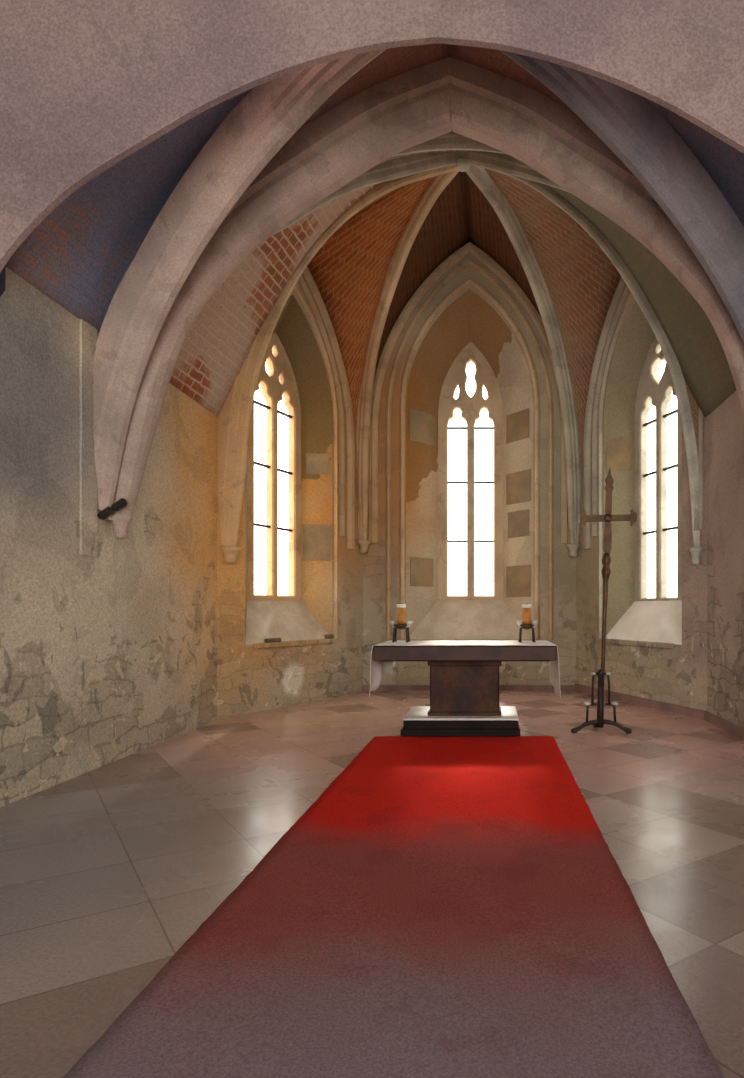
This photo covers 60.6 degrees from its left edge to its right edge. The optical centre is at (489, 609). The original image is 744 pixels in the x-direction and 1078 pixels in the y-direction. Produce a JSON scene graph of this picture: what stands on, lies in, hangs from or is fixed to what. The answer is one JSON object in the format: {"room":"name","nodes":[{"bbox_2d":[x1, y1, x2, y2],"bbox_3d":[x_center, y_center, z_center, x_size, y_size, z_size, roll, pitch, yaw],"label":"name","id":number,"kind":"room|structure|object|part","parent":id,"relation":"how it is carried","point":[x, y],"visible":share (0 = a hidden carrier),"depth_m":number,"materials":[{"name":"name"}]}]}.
{"room":"church","nodes":[
{"label":"church","id":0,"kind":"room"},
{"bbox_2d":[0,267,216,806],"bbox_3d":[-3.870,-0.620,6.475,0.300,4.240,3.950,0,0,0],"label":"wall","id":1,"kind":"structure","parent":0,"point":[106,658],"depth_m":5.56,"materials":[{"name":"paint"}]},
{"bbox_2d":[80,319,96,556],"bbox_3d":[-3.714,-1.570,5.730,0.032,2.140,0.220,0,0,0],"label":"trim","id":2,"kind":"structure","parent":1,"relation":"attached to","point":[88,333],"depth_m":5.70,"materials":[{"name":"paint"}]},
{"bbox_2d":[96,57,743,538],"bbox_3d":[-0.380,-3.020,6.060,6.880,4.640,0.480,0,0,0],"label":"arch","id":3,"kind":"object","parent":1,"relation":"attached to","point":[399,113],"visible":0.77,"depth_m":5.91,"materials":[{"name":"stone"}]},
{"bbox_2d":[217,275,362,719],"bbox_3d":[-3.256,-3.000,10.116,0.460,9.000,3.427,0,0,23],"label":"wall","id":4,"kind":"structure","parent":0,"point":[250,679],"depth_m":10.44,"materials":[{"name":"paint"}]},
{"bbox_2d":[247,333,300,600],"bbox_3d":[-3.563,-2.315,10.135,0.160,4.470,1.300,0,0,23],"label":"window","id":5,"kind":"structure","parent":4,"relation":"in","point":[280,380],"depth_m":10.10,"materials":[{"name":"stone"}]},
{"bbox_2d":[254,638,336,647],"bbox_3d":[-3.086,0.525,9.931,0.120,0.070,1.860,0,0,23],"label":"trim","id":6,"kind":"structure","parent":4,"relation":"attached to","point":[314,641],"depth_m":9.76,"materials":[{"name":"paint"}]},
{"bbox_2d":[264,638,280,642],"bbox_3d":[-3.300,0.460,9.419,0.100,0.060,0.322,0,0,18],"label":"loose stone","id":7,"kind":"object","parent":6,"relation":"on","point":[268,640],"visible":1,"depth_m":9.35,"materials":[{"name":"beige stone"}]},
{"bbox_2d":[324,634,333,638],"bbox_3d":[-2.763,0.455,10.663,0.108,0.070,0.185,0,0,25],"label":"loose stone","id":8,"kind":"object","parent":6,"relation":"on","point":[327,636],"visible":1,"depth_m":10.62,"materials":[{"name":"brown stone"}]},
{"bbox_2d":[293,286,337,638],"bbox_3d":[-3.120,-2.328,9.837,0.110,5.655,2.190,0,0,23],"label":"trim","id":9,"kind":"structure","parent":4,"relation":"attached to","point":[335,415],"depth_m":10.77,"materials":[{"name":"stone"}]},
{"bbox_2d":[298,276,344,536],"bbox_3d":[-3.090,-3.362,9.856,0.110,4.125,2.490,0,0,23],"label":"rib","id":10,"kind":"object","parent":4,"relation":"attached to","point":[301,282],"visible":0.47,"depth_m":10.88,"materials":[{"name":"stone"}]},
{"bbox_2d":[302,267,353,549],"bbox_3d":[-3.074,-3.420,9.893,0.110,4.640,3.020,0,0,23],"label":"rib","id":11,"kind":"object","parent":4,"relation":"attached to","point":[306,274],"visible":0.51,"depth_m":11.04,"materials":[{"name":"stone"}]},
{"bbox_2d":[0,690,743,1077],"bbox_3d":[0.000,1.575,3.750,17.000,0.150,17.500,0,0,0],"label":"floor","id":12,"kind":"structure","parent":0,"point":[107,871],"depth_m":4.04,"materials":[{"name":"beige tile"}]},
{"bbox_2d":[63,736,723,1077],"bbox_3d":[-0.308,1.492,3.850,2.110,0.019,6.900,0,0,0],"label":"carpet","id":13,"kind":"object","parent":12,"relation":"on","point":[445,906],"visible":1,"depth_m":2.69,"materials":[{"name":"red carpet"}]},
{"bbox_2d":[373,645,556,735],"bbox_3d":[-0.295,0.963,7.835,2.150,1.075,1.170,0,0,0],"label":"altar","id":14,"kind":"object","parent":12,"relation":"on","point":[464,680],"visible":0.97,"depth_m":7.36,"materials":[{"name":"brown wood"}]},
{"bbox_2d":[369,640,560,697],"bbox_3d":[-0.299,0.721,7.839,2.259,0.618,1.174,0,0,0],"label":"altar cloth","id":15,"kind":"object","parent":14,"relation":"on","point":[378,669],"visible":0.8,"depth_m":7.61,"materials":[{"name":"white fabric"}]},
{"bbox_2d":[389,620,412,641],"bbox_3d":[-1.148,0.275,8.020,0.289,0.275,0.285,0,0,0],"label":"candle holder","id":16,"kind":"object","parent":15,"relation":"on","point":[396,626],"visible":0.98,"depth_m":7.94,"materials":[{"name":"metal"}]},
{"bbox_3d":[-1.205,0.308,7.963,0.103,0.207,0.103,0,0,0],"label":"leg","id":17,"kind":"part","parent":16,"relation":"part of","materials":[{"name":"metal"}]},
{"bbox_2d":[396,603,405,623],"bbox_3d":[-1.148,0.041,8.020,0.124,0.270,0.124,0,0,0],"label":"candle","id":18,"kind":"object","parent":16,"relation":"on","point":[401,608],"visible":1,"depth_m":7.97,"materials":[{"name":"orange wax"}]},
{"bbox_3d":[-1.092,0.308,7.960,0.126,0.207,0.040,0,0,41],"label":"leg","id":19,"kind":"part","parent":16,"relation":"part of","materials":[{"name":"metal"}]},
{"bbox_2d":[516,620,538,641],"bbox_3d":[0.477,0.275,8.020,0.289,0.275,0.285,0,0,0],"label":"candle holder","id":20,"kind":"object","parent":15,"relation":"on","point":[519,622],"visible":0.99,"depth_m":7.93,"materials":[{"name":"metal"}]},
{"bbox_3d":[0.421,0.308,7.960,0.126,0.207,0.040,0,0,-41],"label":"leg","id":21,"kind":"part","parent":20,"relation":"part of","materials":[{"name":"metal"}]},
{"bbox_2d":[522,604,531,623],"bbox_3d":[0.477,0.041,8.020,0.124,0.270,0.124,0,0,0],"label":"candle","id":22,"kind":"object","parent":20,"relation":"on","point":[526,608],"visible":1,"depth_m":7.97,"materials":[{"name":"orange wax"}]},
{"bbox_3d":[0.534,0.308,7.963,0.103,0.207,0.103,0,0,0],"label":"leg","id":23,"kind":"part","parent":20,"relation":"part of","materials":[{"name":"metal"}]},
{"bbox_2d":[571,468,636,732],"bbox_3d":[1.394,-0.124,7.764,0.816,3.248,0.462,0,0,0],"label":"processional cross","id":24,"kind":"object","parent":12,"relation":"on","point":[607,517],"visible":1,"depth_m":7.59,"materials":[{"name":"brown metal"}]},
{"bbox_2d":[597,669,603,727],"bbox_3d":[1.360,1.085,7.620,0.090,0.710,0.090,0,0,0],"label":"socket","id":25,"kind":"object","parent":24,"relation":"attached to","point":[600,673],"depth_m":7.59,"materials":[{"name":"metal"}]},
{"bbox_2d":[0,0,743,296],"bbox_3d":[0.000,-3.500,4.630,16.800,10.000,0.260,0,0,0],"label":"wall","id":26,"kind":"structure","parent":0,"point":[86,85],"depth_m":4.50,"materials":[{"name":"paint"}]},
{"bbox_2d":[5,43,743,331],"bbox_3d":[-0.380,-3.954,5.390,6.707,2.640,1.346,0,0,0],"label":"ceiling","id":27,"kind":"structure","parent":0,"point":[79,255],"depth_m":5.34,"materials":[{"name":"paint"}]},
{"bbox_2d":[94,49,385,509],"bbox_3d":[-2.119,-2.985,5.343,3.773,4.093,0.270,0,0,20],"label":"rib","id":28,"kind":"object","parent":27,"relation":"attached to","point":[272,112],"visible":0.86,"depth_m":5.46,"materials":[{"name":"stone"}]},
{"bbox_2d":[500,50,743,343],"bbox_3d":[1.359,-2.985,5.343,3.773,4.093,0.270,0,0,-20],"label":"rib","id":29,"kind":"object","parent":27,"relation":"attached to","point":[635,131],"visible":0.79,"depth_m":5.29,"materials":[{"name":"stone"}]},
{"bbox_2d":[169,150,735,416],"bbox_3d":[-0.380,-4.493,7.340,6.707,3.720,2.571,0,0,0],"label":"ceiling","id":30,"kind":"structure","parent":0,"point":[214,350],"depth_m":7.87,"materials":[{"name":"brick"}]},
{"bbox_2d":[274,152,457,233],"bbox_3d":[-1.621,-5.266,7.646,3.065,2.378,0.100,0,0,-35],"label":"rib","id":31,"kind":"object","parent":30,"relation":"attached to","point":[409,165],"visible":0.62,"depth_m":7.87,"materials":[{"name":"stone"}]},
{"bbox_2d":[391,130,505,156],"bbox_3d":[-0.380,-4.779,7.000,5.909,1.841,0.200,0,0,0],"label":"rib","id":32,"kind":"object","parent":30,"relation":"attached to","point":[451,140],"visible":0.09,"depth_m":6.97,"materials":[{"name":"stone"}]},
{"bbox_2d":[466,152,569,192],"bbox_3d":[0.861,-5.266,7.646,3.065,2.378,0.100,0,0,35],"label":"rib","id":33,"kind":"object","parent":30,"relation":"attached to","point":[507,164],"visible":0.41,"depth_m":8.03,"materials":[{"name":"stone"}]},
{"bbox_2d":[363,242,575,684],"bbox_3d":[-0.380,-3.000,11.910,3.980,9.000,0.620,0,0,0],"label":"wall","id":34,"kind":"structure","parent":0,"point":[469,316],"depth_m":11.67,"materials":[{"name":"paint"}]},
{"bbox_2d":[363,685,574,689],"bbox_3d":[-0.380,1.450,11.579,3.980,0.100,0.039,0,0,0],"label":"baseboard","id":35,"kind":"structure","parent":34,"relation":"attached to","point":[365,687],"depth_m":11.56,"materials":[{"name":"stone"}]},
{"bbox_2d":[368,242,570,542],"bbox_3d":[-0.380,-4.060,11.575,3.780,5.620,0.110,0,0,0],"label":"rib","id":36,"kind":"object","parent":34,"relation":"attached to","point":[459,254],"visible":0.81,"depth_m":11.54,"materials":[{"name":"stone"}]},
{"bbox_2d":[399,277,539,639],"bbox_3d":[-0.380,-2.830,11.575,2.640,6.760,0.110,0,0,0],"label":"trim","id":37,"kind":"structure","parent":34,"relation":"attached to","point":[479,287],"depth_m":11.54,"materials":[{"name":"stone"}]},
{"bbox_2d":[386,258,553,639],"bbox_3d":[-0.380,-3.010,11.575,3.140,7.120,0.110,0,0,0],"label":"rib","id":38,"kind":"object","parent":34,"relation":"attached to","point":[479,268],"visible":1,"depth_m":11.55,"materials":[{"name":"stone"}]},
{"bbox_2d":[438,342,502,599],"bbox_3d":[-0.380,-2.715,12.280,1.340,5.190,0.160,0,0,0],"label":"window","id":39,"kind":"structure","parent":34,"relation":"in","point":[470,408],"depth_m":12.20,"materials":[{"name":"stone"}]},
{"bbox_2d":[410,639,531,640],"bbox_3d":[-0.380,0.585,11.600,2.380,0.070,0.120,0,0,0],"label":"trim","id":40,"kind":"structure","parent":34,"relation":"attached to","point":[410,639],"depth_m":11.56,"materials":[{"name":"paint"}]},
{"bbox_2d":[307,168,703,546],"bbox_3d":[-0.382,-3.876,10.067,6.736,6.112,3.161,0,0,0],"label":"ceiling","id":41,"kind":"structure","parent":0,"point":[581,281],"depth_m":10.25,"materials":[{"name":"red brick"}]},
{"bbox_2d":[217,164,458,563],"bbox_3d":[-2.086,-3.565,8.552,3.489,5.850,0.302,0,0,2],"label":"rib","id":42,"kind":"object","parent":41,"relation":"attached to","point":[233,421],"visible":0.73,"depth_m":8.51,"materials":[{"name":"stone"}]},
{"bbox_2d":[356,170,458,552],"bbox_3d":[-1.434,-3.775,10.090,0.265,5.450,3.822,0,0,-33],"label":"rib","id":43,"kind":"object","parent":41,"relation":"attached to","point":[438,184],"visible":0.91,"depth_m":10.94,"materials":[{"name":"stone"}]},
{"bbox_2d":[456,150,470,171],"bbox_3d":[-0.380,-6.240,8.500,0.360,0.360,0.360,0,0,0],"label":"keystone","id":44,"kind":"object","parent":41,"relation":"attached to","point":[462,163],"visible":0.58,"depth_m":8.41,"materials":[{"name":"stone"}]},
{"bbox_2d":[465,165,580,556],"bbox_3d":[0.628,-3.739,10.065,0.269,5.517,3.752,0,0,33],"label":"rib","id":45,"kind":"object","parent":41,"relation":"attached to","point":[479,176],"visible":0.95,"depth_m":10.73,"materials":[{"name":"grey stone"}]},
{"bbox_2d":[490,169,701,564],"bbox_3d":[1.278,-3.464,8.533,3.346,5.664,0.189,0,0,-2],"label":"rib","id":46,"kind":"object","parent":41,"relation":"attached to","point":[673,364],"visible":0.85,"depth_m":8.54,"materials":[{"name":"stone"}]},
{"bbox_2d":[576,285,706,710],"bbox_3d":[2.496,-3.000,10.116,0.460,9.000,3.427,0,0,-23],"label":"wall","id":47,"kind":"structure","parent":0,"point":[677,675],"depth_m":10.43,"materials":[{"name":"paint"}]},
{"bbox_2d":[592,286,629,536],"bbox_3d":[2.330,-3.362,9.856,0.110,4.125,2.490,0,0,-23],"label":"rib","id":48,"kind":"object","parent":47,"relation":"attached to","point":[625,295],"visible":0.45,"depth_m":10.89,"materials":[{"name":"grey stone"}]},
{"bbox_2d":[600,638,673,647],"bbox_3d":[2.325,0.525,9.931,0.120,0.070,1.860,0,0,-23],"label":"trim","id":49,"kind":"structure","parent":47,"relation":"attached to","point":[615,641],"depth_m":9.71,"materials":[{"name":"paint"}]},
{"bbox_2d":[574,684,703,719],"bbox_3d":[2.266,1.440,10.017,0.039,0.120,3.427,0,0,-23],"label":"baseboard","id":50,"kind":"structure","parent":47,"relation":"attached to","point":[677,709],"depth_m":9.54,"materials":[{"name":"stone"}]},
{"bbox_2d":[599,294,681,638],"bbox_3d":[2.360,-2.328,9.837,0.110,5.655,2.190,0,0,-23],"label":"trim","id":51,"kind":"structure","parent":47,"relation":"attached to","point":[631,298],"depth_m":10.77,"materials":[{"name":"grey stone"}]},
{"bbox_2d":[584,277,702,549],"bbox_3d":[2.314,-3.420,9.893,0.110,4.640,3.020,0,0,-23],"label":"rib","id":52,"kind":"object","parent":47,"relation":"attached to","point":[698,516],"visible":0.41,"depth_m":10.86,"materials":[{"name":"grey stone"}]},
{"bbox_2d":[635,337,681,600],"bbox_3d":[2.804,-2.315,10.135,0.160,4.470,1.300,0,0,-23],"label":"window","id":53,"kind":"structure","parent":47,"relation":"in","point":[654,390],"depth_m":10.10,"materials":[{"name":"grey stone"}]},
{"bbox_2d":[707,390,743,727],"bbox_3d":[3.110,-0.620,6.475,0.300,4.240,3.950,0,0,0],"label":"wall","id":54,"kind":"structure","parent":0,"point":[725,424],"depth_m":7.79,"materials":[{"name":"paint"}]},
{"bbox_2d":[704,711,743,739],"bbox_3d":[2.939,1.440,6.475,0.039,0.120,3.950,0,0,0],"label":"baseboard","id":55,"kind":"structure","parent":54,"relation":"attached to","point":[731,728],"depth_m":7.72,"materials":[{"name":"stone"}]}
]}

